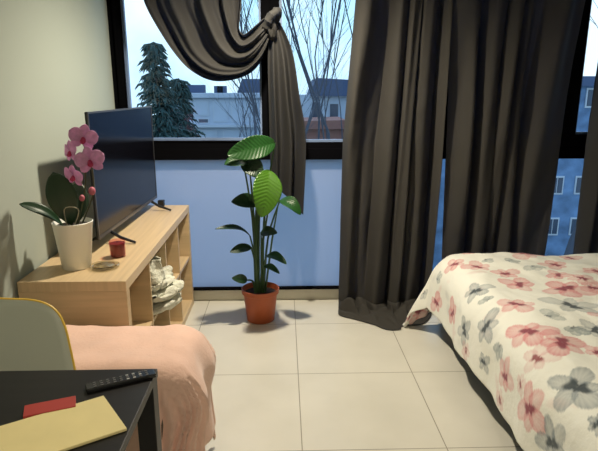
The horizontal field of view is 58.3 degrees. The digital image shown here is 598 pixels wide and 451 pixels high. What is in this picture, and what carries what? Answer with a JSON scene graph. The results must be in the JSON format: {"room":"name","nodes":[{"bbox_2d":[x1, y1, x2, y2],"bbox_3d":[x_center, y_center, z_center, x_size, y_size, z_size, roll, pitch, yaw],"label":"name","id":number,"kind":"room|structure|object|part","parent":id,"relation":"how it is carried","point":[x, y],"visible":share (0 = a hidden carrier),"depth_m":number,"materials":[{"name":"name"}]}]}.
{"room":"bedroom","nodes":[
{"label":"bedroom","id":0,"kind":"room"},
{"bbox_2d":[0,0,114,297],"bbox_3d":[-1.147,-0.163,1.069,0.120,2.620,4.820,0,14,-2],"label":"wall","id":1,"kind":"structure","parent":0,"point":[56,67],"depth_m":2.32,"materials":[{"name":"grey paint"}]},
{"bbox_2d":[106,0,119,108],"bbox_3d":[-1.141,-0.764,3.402,0.030,2.482,0.085,0,14,-2],"label":"window post","id":2,"kind":"object","parent":1,"relation":"attached to","point":[112,51],"visible":0.22,"depth_m":3.29,"materials":[{"name":"black metal"}]},
{"bbox_2d":[185,299,523,450],"bbox_3d":[0.817,1.155,1.405,4.005,0.100,4.920,0,14,-2],"label":"floor","id":3,"kind":"structure","parent":0,"point":[313,377],"depth_m":2.64,"materials":[{"name":"tile"}]},
{"bbox_2d":[0,298,75,370],"bbox_3d":[-0.853,0.673,1.399,0.460,0.840,0.497,0,14,-2],"label":"chair","id":4,"kind":"object","parent":3,"relation":"on","point":[34,336],"visible":0.43,"depth_m":1.54,"materials":[{"name":"grey plastic"}]},
{"bbox_2d":[0,369,161,450],"bbox_3d":[-0.698,0.830,0.971,0.717,0.740,0.922,0,14,-2],"label":"table","id":5,"kind":"object","parent":3,"relation":"on","point":[135,403],"visible":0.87,"depth_m":1.24,"materials":[{"name":"black wood"}]},
{"bbox_2d":[23,396,75,418],"bbox_3d":[-0.541,0.396,1.165,0.103,0.009,0.045,-6,15,-22],"label":"notebook","id":6,"kind":"object","parent":5,"relation":"on","point":[35,409],"visible":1,"depth_m":1.16,"materials":[{"name":"red paper"}]},
{"bbox_2d":[0,396,126,450],"bbox_3d":[-0.580,0.430,1.031,0.451,0.007,0.151,-9,17,-32],"label":"manila envelope","id":7,"kind":"object","parent":5,"relation":"on","point":[94,419],"visible":1,"depth_m":1.09,"materials":[{"name":"paper"}]},
{"bbox_2d":[85,369,155,392],"bbox_3d":[-0.422,0.367,1.271,0.158,0.012,0.032,-7,16,-26],"label":"remote control","id":8,"kind":"object","parent":5,"relation":"on","point":[91,387],"visible":1,"depth_m":1.26,"materials":[{"name":"black plastic"}]},
{"bbox_3d":[-0.377,0.733,1.406,0.045,0.718,0.045,0,14,-2],"label":"leg","id":9,"kind":"part","parent":5,"relation":"part of","materials":[{"name":"black wood"}]},
{"bbox_2d":[17,205,193,325],"bbox_3d":[-0.911,0.378,2.888,0.421,0.690,1.463,0,14,-2],"label":"tv stand","id":10,"kind":"object","parent":3,"relation":"on","point":[116,295],"visible":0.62,"depth_m":2.43,"materials":[{"name":"brown wood"}]},
{"bbox_2d":[19,124,104,270],"bbox_3d":[-0.925,-0.111,2.179,0.332,0.601,0.207,0,14,-2],"label":"potted orchid","id":11,"kind":"object","parent":10,"relation":"on","point":[68,201],"visible":1,"depth_m":2.15,"materials":[{"name":"white ceramic"}]},
{"bbox_3d":[-0.899,-0.295,2.105,0.094,0.083,0.011,11,18,38],"label":"flower","id":12,"kind":"part","parent":11,"relation":"part of","materials":[{"name":"pink plant"}]},
{"bbox_3d":[-0.941,0.079,2.249,0.162,0.200,0.162,0,14,-2],"label":"pot","id":13,"kind":"part","parent":11,"relation":"part of","materials":[{"name":"white ceramic"}]},
{"bbox_3d":[-0.886,-0.198,2.106,0.098,0.086,0.025,6,15,23],"label":"flower","id":14,"kind":"part","parent":11,"relation":"part of","materials":[{"name":"pink plant"}]},
{"bbox_3d":[-0.876,-0.182,2.166,0.097,0.389,0.038,12,19,41],"label":"stem","id":15,"kind":"part","parent":11,"relation":"part of","materials":[{"name":"green plant"}]},
{"bbox_3d":[-0.833,-0.343,2.072,0.109,0.099,0.017,-6,15,-24],"label":"flower","id":16,"kind":"part","parent":11,"relation":"part of","materials":[{"name":"pink plant"}]},
{"bbox_3d":[-0.854,-0.132,2.184,0.108,0.283,0.042,9,17,33],"label":"stem","id":17,"kind":"part","parent":11,"relation":"part of","materials":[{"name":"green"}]},
{"bbox_3d":[-0.811,-0.256,2.073,0.113,0.101,0.013,-4,15,-16],"label":"flower","id":18,"kind":"part","parent":11,"relation":"part of","materials":[{"name":"pink plant"}]},
{"bbox_3d":[-0.891,0.570,2.204,0.421,0.648,0.042,0,14,-2],"label":"panel","id":19,"kind":"part","parent":10,"relation":"part of","materials":[{"name":"brown wood"}]},
{"bbox_3d":[-0.911,0.064,2.810,0.421,0.042,1.463,0,14,-2],"label":"panel","id":20,"kind":"part","parent":10,"relation":"part of","materials":[{"name":"brown wood"}]},
{"bbox_2d":[89,260,119,270],"bbox_3d":[-0.820,0.169,2.260,0.120,0.020,0.120,0,14,-2],"label":"round dish","id":21,"kind":"object","parent":10,"relation":"on","point":[101,265],"visible":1,"depth_m":2.24,"materials":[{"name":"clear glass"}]},
{"bbox_3d":[-0.820,0.164,2.259,0.086,0.010,0.086,0,14,-2],"label":"dish","id":22,"kind":"part","parent":21,"relation":"part of","materials":[{"name":"beige ceramic"}]},
{"bbox_2d":[109,241,125,256],"bbox_3d":[-0.815,0.103,2.409,0.072,0.074,0.072,0,14,-2],"label":"candle","id":23,"kind":"object","parent":10,"relation":"on","point":[117,248],"visible":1,"depth_m":2.39,"materials":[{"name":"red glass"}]},
{"bbox_2d":[84,106,170,243],"bbox_3d":[-0.917,-0.310,2.905,0.244,0.635,1.030,0,14,0],"label":"television","id":24,"kind":"object","parent":10,"relation":"on","point":[126,182],"visible":0.89,"depth_m":2.79,"materials":[{"name":"black plastic"}]},
{"bbox_3d":[-0.894,0.503,2.387,0.405,0.016,0.329,0,14,-2],"label":"shelf","id":25,"kind":"part","parent":10,"relation":"part of","materials":[{"name":"brown wood"}]},
{"bbox_2d":[158,200,164,205],"bbox_3d":[-0.894,-0.146,3.481,0.040,0.040,0.035,0,14,-2],"label":"box","id":26,"kind":"object","parent":10,"relation":"on","point":[160,202],"visible":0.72,"depth_m":3.46,"materials":[{"name":"black plastic"}]},
{"bbox_2d":[152,293,182,315],"bbox_3d":[-0.787,0.375,2.713,0.406,0.074,0.314,0,14,-2],"label":"crumpled cloth","id":27,"kind":"object","parent":10,"relation":"in","point":[159,307],"visible":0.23,"depth_m":2.61,"materials":[{"name":"white fabric"}]},
{"bbox_2d":[152,279,183,302],"bbox_3d":[-0.780,0.326,2.701,0.408,0.083,0.314,0,14,-2],"label":"crumpled cloth","id":28,"kind":"object","parent":27,"relation":"on","point":[176,286],"visible":0.28,"depth_m":2.62,"materials":[{"name":"white fabric"}]},
{"bbox_2d":[151,265,174,291],"bbox_3d":[-0.799,0.278,2.689,0.353,0.093,0.314,0,14,-2],"label":"crumpled cloth","id":29,"kind":"object","parent":28,"relation":"on","point":[168,269],"visible":0.24,"depth_m":2.65,"materials":[{"name":"white fabric"}]},
{"bbox_2d":[150,256,165,284],"bbox_3d":[-0.746,0.215,2.597,0.180,0.116,0.124,0,14,-2],"label":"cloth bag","id":30,"kind":"object","parent":29,"relation":"on","point":[157,272],"visible":0.38,"depth_m":2.57,"materials":[{"name":"white fabric"}]},
{"bbox_3d":[-0.914,0.337,3.055,0.405,0.016,0.329,0,14,-2],"label":"shelf","id":31,"kind":"part","parent":10,"relation":"part of","materials":[{"name":"brown wood"}]},
{"bbox_3d":[-0.911,0.693,2.967,0.421,0.042,1.379,0,14,-2],"label":"panel","id":32,"kind":"part","parent":10,"relation":"part of","materials":[{"name":"brown wood"}]},
{"bbox_3d":[-0.924,0.253,3.390,0.405,0.016,0.329,0,14,-2],"label":"shelf","id":33,"kind":"part","parent":10,"relation":"part of","materials":[{"name":"brown wood"}]},
{"bbox_3d":[-0.932,0.227,3.583,0.421,0.648,0.042,0,14,-2],"label":"panel","id":34,"kind":"part","parent":10,"relation":"part of","materials":[{"name":"brown wood"}]},
{"bbox_2d":[161,420,162,436],"bbox_3d":[-0.672,0.690,1.935,0.555,0.545,0.400,0,14,-2],"label":"stool","id":35,"kind":"object","parent":3,"relation":"on","point":[162,420],"visible":0.04,"depth_m":1.73,"materials":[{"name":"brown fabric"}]},
{"bbox_2d":[66,324,215,450],"bbox_3d":[-0.646,0.676,1.931,0.733,0.567,0.525,0,14,-2],"label":"blanket","id":36,"kind":"object","parent":35,"relation":"on","point":[184,359],"visible":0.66,"depth_m":1.78,"materials":[{"name":"pink fabric"}]},
{"bbox_2d":[216,135,300,323],"bbox_3d":[-0.212,0.055,3.179,0.403,1.177,0.405,8,16,28],"label":"potted plant","id":37,"kind":"object","parent":3,"relation":"on","point":[260,295],"visible":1,"depth_m":3.15,"materials":[{"name":"green plant"}]},
{"bbox_3d":[-0.288,0.024,3.221,0.017,0.858,0.173,4,15,17],"label":"stem","id":38,"kind":"part","parent":37,"relation":"part of","materials":[{"name":"green plant"}]},
{"bbox_3d":[-0.299,0.379,3.335,0.079,0.116,0.026,-14,19,-43],"label":"stem","id":39,"kind":"part","parent":37,"relation":"part of","materials":[{"name":"green plant"}]},
{"bbox_3d":[-0.272,0.031,3.218,0.017,0.846,0.154,2,14,6],"label":"stem","id":40,"kind":"part","parent":37,"relation":"part of","materials":[{"name":"green plant"}]},
{"bbox_3d":[-0.252,0.024,3.221,0.038,0.859,0.161,-4,14,-14],"label":"stem","id":41,"kind":"part","parent":37,"relation":"part of","materials":[{"name":"green plant"}]},
{"bbox_3d":[-0.233,0.057,3.242,0.016,0.784,0.129,-6,15,-22],"label":"stem","id":42,"kind":"part","parent":37,"relation":"part of","materials":[{"name":"green plant"}]},
{"bbox_3d":[-0.244,0.495,3.405,0.238,0.214,0.238,0,14,-2],"label":"pot","id":43,"kind":"part","parent":37,"relation":"part of","materials":[{"name":"ceramic"}]},
{"bbox_3d":[-0.232,0.231,3.290,0.017,0.421,0.092,-1,14,-3],"label":"stem","id":44,"kind":"part","parent":37,"relation":"part of","materials":[{"name":"green plant"}]},
{"bbox_3d":[-0.216,0.335,3.312,0.017,0.209,0.081,-3,14,-12],"label":"stem","id":45,"kind":"part","parent":37,"relation":"part of","materials":[{"name":"green plant"}]},
{"bbox_3d":[-0.212,0.173,3.251,0.070,0.556,0.144,0,14,-2],"label":"stem","id":46,"kind":"part","parent":37,"relation":"part of","materials":[{"name":"green plant"}]},
{"bbox_3d":[-0.202,0.054,3.210,0.018,0.805,0.190,-5,15,-18],"label":"stem","id":47,"kind":"part","parent":37,"relation":"part of","materials":[{"name":"green plant"}]},
{"bbox_3d":[-0.189,-0.025,3.226,0.017,0.950,0.165,-11,18,-37],"label":"stem","id":48,"kind":"part","parent":37,"relation":"part of","materials":[{"name":"green plant"}]},
{"bbox_3d":[-0.170,0.152,3.283,0.117,0.581,0.014,8,16,30],"label":"stem","id":49,"kind":"part","parent":37,"relation":"part of","materials":[{"name":"green plant"}]},
{"bbox_3d":[-0.168,0.133,3.291,0.148,0.612,0.022,9,16,32],"label":"stem","id":50,"kind":"part","parent":37,"relation":"part of","materials":[{"name":"green plant"}]},
{"bbox_3d":[1.611,0.674,2.216,1.385,0.440,2.160,0,14,-2],"label":"bed","id":51,"kind":"object","parent":3,"relation":"on","visible":0},
{"bbox_2d":[402,252,597,450],"bbox_3d":[1.535,0.634,2.200,1.727,0.521,2.279,0,14,-2],"label":"duvet","id":52,"kind":"object","parent":51,"relation":"on","point":[525,325],"visible":1,"depth_m":2.23,"materials":[{"name":"multicoloured fabric"}]},
{"bbox_3d":[0.816,-1.485,0.747,4.005,0.100,4.920,0,14,-2],"label":"ceiling","id":53,"kind":"structure","parent":0,"visible":0},
{"bbox_3d":[0.803,-1.972,2.971,3.400,0.030,0.070,0,14,-2],"label":"track","id":54,"kind":"object","parent":53,"relation":"attached to","visible":0},
{"bbox_2d":[144,0,305,213],"bbox_3d":[-0.451,-1.005,3.129,0.986,1.922,0.167,0,14,1],"label":"curtain","id":55,"kind":"object","parent":54,"relation":"hanging from","point":[206,36],"visible":0.94,"depth_m":3.14,"materials":[{"name":"grey fabric"}]},
{"bbox_2d":[338,0,452,329],"bbox_3d":[0.590,-0.669,3.151,0.686,2.585,0.445,0,14,-2],"label":"curtain","id":56,"kind":"object","parent":54,"relation":"hanging from","point":[395,112],"visible":0.91,"depth_m":3.33,"materials":[{"name":"grey fabric"}]},
{"bbox_2d":[442,0,585,259],"bbox_3d":[1.307,-0.710,3.285,0.836,2.571,0.188,0,14,-2],"label":"curtain","id":57,"kind":"object","parent":54,"relation":"hanging from","point":[511,61],"visible":0.84,"depth_m":3.26,"materials":[{"name":"grey fabric"}]},
{"bbox_2d":[573,63,597,253],"bbox_3d":[2.102,-0.716,3.310,0.598,2.570,0.161,0,14,-2],"label":"curtain","id":58,"kind":"object","parent":54,"relation":"hanging from","point":[586,234],"visible":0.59,"depth_m":3.39,"materials":[{"name":"grey fabric"}]},
{"bbox_3d":[2.777,-0.191,1.180,0.120,2.620,4.820,0,14,-2],"label":"wall","id":59,"kind":"structure","parent":0,"visible":0},
{"bbox_2d":[193,289,338,300],"bbox_3d":[0.745,0.467,3.775,3.805,0.088,0.025,0,14,-2],"label":"baseboard","id":60,"kind":"structure","parent":59,"relation":"attached to","point":[207,295],"depth_m":3.74,"materials":[{"name":"tile"}]},
{"bbox_2d":[148,148,584,290],"bbox_3d":[0.745,-0.042,3.635,3.805,0.969,0.091,0,14,-2],"label":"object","id":61,"kind":"structure","parent":59,"relation":"in","point":[309,242],"depth_m":3.60,"materials":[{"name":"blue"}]},
{"bbox_2d":[110,0,269,148],"bbox_3d":[-0.657,-1.229,3.301,0.968,1.530,0.085,0,14,-2],"label":"window","id":62,"kind":"structure","parent":61,"relation":"attached to","point":[117,11],"depth_m":3.35,"materials":[{"name":"black metal"}]},
{"bbox_3d":[-0.154,-0.029,3.615,1.973,0.952,0.085,0,14,-2],"label":"frame","id":63,"kind":"part","parent":61,"relation":"part of","materials":[{"name":"black"}]},
{"bbox_2d":[270,0,342,147],"bbox_3d":[0.370,-1.236,3.330,1.103,1.530,0.085,0,14,-2],"label":"window","id":64,"kind":"structure","parent":61,"relation":"attached to","point":[310,143],"depth_m":3.46,"materials":[{"name":"black metal"}]},
{"bbox_2d":[443,74,448,147],"bbox_3d":[1.308,-1.243,3.356,0.788,1.530,0.085,0,14,-2],"label":"window","id":65,"kind":"structure","parent":61,"relation":"attached to","point":[445,130],"depth_m":3.45,"materials":[{"name":"black"}]},
{"bbox_2d":[560,0,591,147],"bbox_3d":[2.172,-1.249,3.380,0.958,1.530,0.085,0,14,-2],"label":"window","id":66,"kind":"structure","parent":61,"relation":"attached to","point":[570,138],"depth_m":3.42,"materials":[{"name":"black metal"}]},
{"bbox_3d":[2.172,-1.248,3.378,0.750,1.330,0.030,0,14,-2],"label":"sash","id":67,"kind":"part","parent":66,"relation":"part of","materials":[{"name":"blue"}]},
{"label":"outside","id":68,"kind":"structure","parent":0,"visible":0},
{"bbox_3d":[6.696,-17.897,113.274,200.000,0.200,212.000,0,14,-2],"label":"ground","id":69,"kind":"structure","parent":68,"visible":0},
{"bbox_2d":[135,42,196,137],"bbox_3d":[-5.477,-1.202,21.588,6.695,11.718,6.326,0,14,-2],"label":"conifer","id":70,"kind":"object","parent":69,"relation":"on","point":[156,92],"visible":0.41,"depth_m":19.96,"materials":[{"name":"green plant"}]},
{"bbox_2d":[169,78,205,137],"bbox_3d":[-5.064,-1.171,24.001,5.202,10.492,5.310,-5,15,-20],"label":"conifer","id":71,"kind":"object","parent":69,"relation":"on","point":[183,91],"visible":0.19,"depth_m":23.00,"materials":[{"name":"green plant"}]},
{"bbox_2d":[187,85,260,137],"bbox_3d":[-6.390,-8.621,53.748,10.387,10.570,9.800,0,14,-2],"label":"building","id":72,"kind":"structure","parent":69,"relation":"on","point":[212,120],"depth_m":48.78,"materials":[{"name":"grey paint"}]},
{"bbox_3d":[-8.806,-10.596,48.575,1.025,1.133,0.040,0,14,-2],"label":"pane","id":73,"kind":"part","parent":72,"relation":"part of","materials":[{"name":"blue glass"}]},
{"bbox_3d":[-8.716,-9.536,48.842,0.845,0.294,0.040,0,14,-2],"label":"pane","id":74,"kind":"part","parent":72,"relation":"part of","materials":[{"name":"blue"}]},
{"bbox_3d":[-8.264,-8.377,49.144,1.207,0.527,0.040,0,14,-2],"label":"pane","id":75,"kind":"part","parent":72,"relation":"part of","materials":[{"name":"blue glass"}]},
{"bbox_3d":[-7.133,-10.346,48.687,1.118,1.671,0.040,0,14,-2],"label":"pane","id":76,"kind":"part","parent":72,"relation":"part of","materials":[{"name":"blue glass"}]},
{"bbox_3d":[-6.182,-8.392,49.202,1.392,0.527,0.040,0,14,-2],"label":"pane","id":77,"kind":"part","parent":72,"relation":"part of","materials":[{"name":"blue glass"}]},
{"bbox_3d":[-5.638,-10.314,48.740,0.849,1.583,0.040,0,14,-2],"label":"pane","id":78,"kind":"part","parent":72,"relation":"part of","materials":[{"name":"blue glass"}]},
{"bbox_3d":[-4.277,-10.366,48.767,0.850,1.671,0.040,0,14,-2],"label":"pane","id":79,"kind":"part","parent":72,"relation":"part of","materials":[{"name":"blue glass"}]},
{"bbox_2d":[237,79,259,92],"bbox_3d":[-4.970,-11.796,64.959,4.058,11.314,9.000,0,14,-2],"label":"house","id":80,"kind":"structure","parent":69,"relation":"on","point":[245,81],"depth_m":59.39,"materials":[{"name":"blue"}]},
{"bbox_2d":[199,0,352,138],"bbox_3d":[-2.437,-4.677,17.067,10.894,20.663,6.857,2,14,7],"label":"bare tree","id":81,"kind":"object","parent":69,"relation":"on","point":[241,18],"visible":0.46,"depth_m":15.72,"materials":[{"name":"grey plant"}]},
{"bbox_2d":[232,0,340,138],"bbox_3d":[-0.808,-6.951,15.273,14.598,25.930,8.206,3,14,11],"label":"bare tree","id":82,"kind":"object","parent":69,"relation":"on","point":[246,27],"visible":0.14,"depth_m":15.57,"materials":[{"name":"grey plant"}]},
{"bbox_2d":[241,0,341,138],"bbox_3d":[-0.724,-8.436,17.814,17.670,27.593,8.974,-10,17,-35],"label":"bare tree","id":83,"kind":"object","parent":69,"relation":"on","point":[332,24],"visible":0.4,"depth_m":18.99,"materials":[{"name":"grey plant"}]},
{"bbox_2d":[282,0,351,138],"bbox_3d":[-0.340,-6.310,15.530,12.209,24.577,7.619,-6,15,-23],"label":"bare tree","id":84,"kind":"object","parent":69,"relation":"on","point":[323,118],"visible":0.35,"depth_m":17.29,"materials":[{"name":"grey plant"}]},
{"bbox_2d":[300,78,347,118],"bbox_3d":[1.523,-6.640,45.044,5.535,10.934,7.500,0,14,-2],"label":"house","id":85,"kind":"structure","parent":69,"relation":"on","point":[334,100],"depth_m":40.98,"materials":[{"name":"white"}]},
{"bbox_2d":[304,117,344,138],"bbox_3d":[1.310,-3.110,36.483,3.859,8.222,4.800,0,14,-2],"label":"house","id":86,"kind":"structure","parent":69,"relation":"on","point":[333,123],"depth_m":33.63,"materials":[{"name":"red brick"}]},
{"bbox_2d":[432,76,594,270],"bbox_3d":[11.043,-2.484,29.094,10.704,10.578,9.600,0,14,-2],"label":"apartment building","id":87,"kind":"structure","parent":69,"relation":"on","point":[563,220],"depth_m":24.77,"materials":[{"name":"blue"}]},
{"bbox_3d":[11.833,0.049,25.047,0.480,0.700,0.040,0,14,-2],"label":"pane","id":88,"kind":"part","parent":87,"relation":"part of","materials":[{"name":"blue"}]},
{"bbox_3d":[11.833,-1.843,24.576,0.480,0.700,0.040,0,14,-2],"label":"pane","id":89,"kind":"part","parent":87,"relation":"part of","materials":[{"name":"blue"}]},
{"bbox_3d":[12.983,0.041,25.079,0.480,0.700,0.040,0,14,-2],"label":"pane","id":90,"kind":"part","parent":87,"relation":"part of","materials":[{"name":"blue"}]},
{"bbox_3d":[12.983,-1.851,24.608,0.480,0.700,0.040,0,14,-2],"label":"pane","id":91,"kind":"part","parent":87,"relation":"part of","materials":[{"name":"blue"}]},
{"bbox_3d":[12.983,-5.636,23.665,0.480,0.700,0.040,0,14,-2],"label":"pane","id":92,"kind":"part","parent":87,"relation":"part of","materials":[{"name":"blue"}]},
{"bbox_2d":[564,0,597,254],"bbox_3d":[8.935,-4.270,12.769,14.291,21.986,10.220,-4,15,-16],"label":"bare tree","id":93,"kind":"object","parent":69,"relation":"on","point":[570,246],"visible":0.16,"depth_m":14.61,"materials":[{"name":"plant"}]}
]}

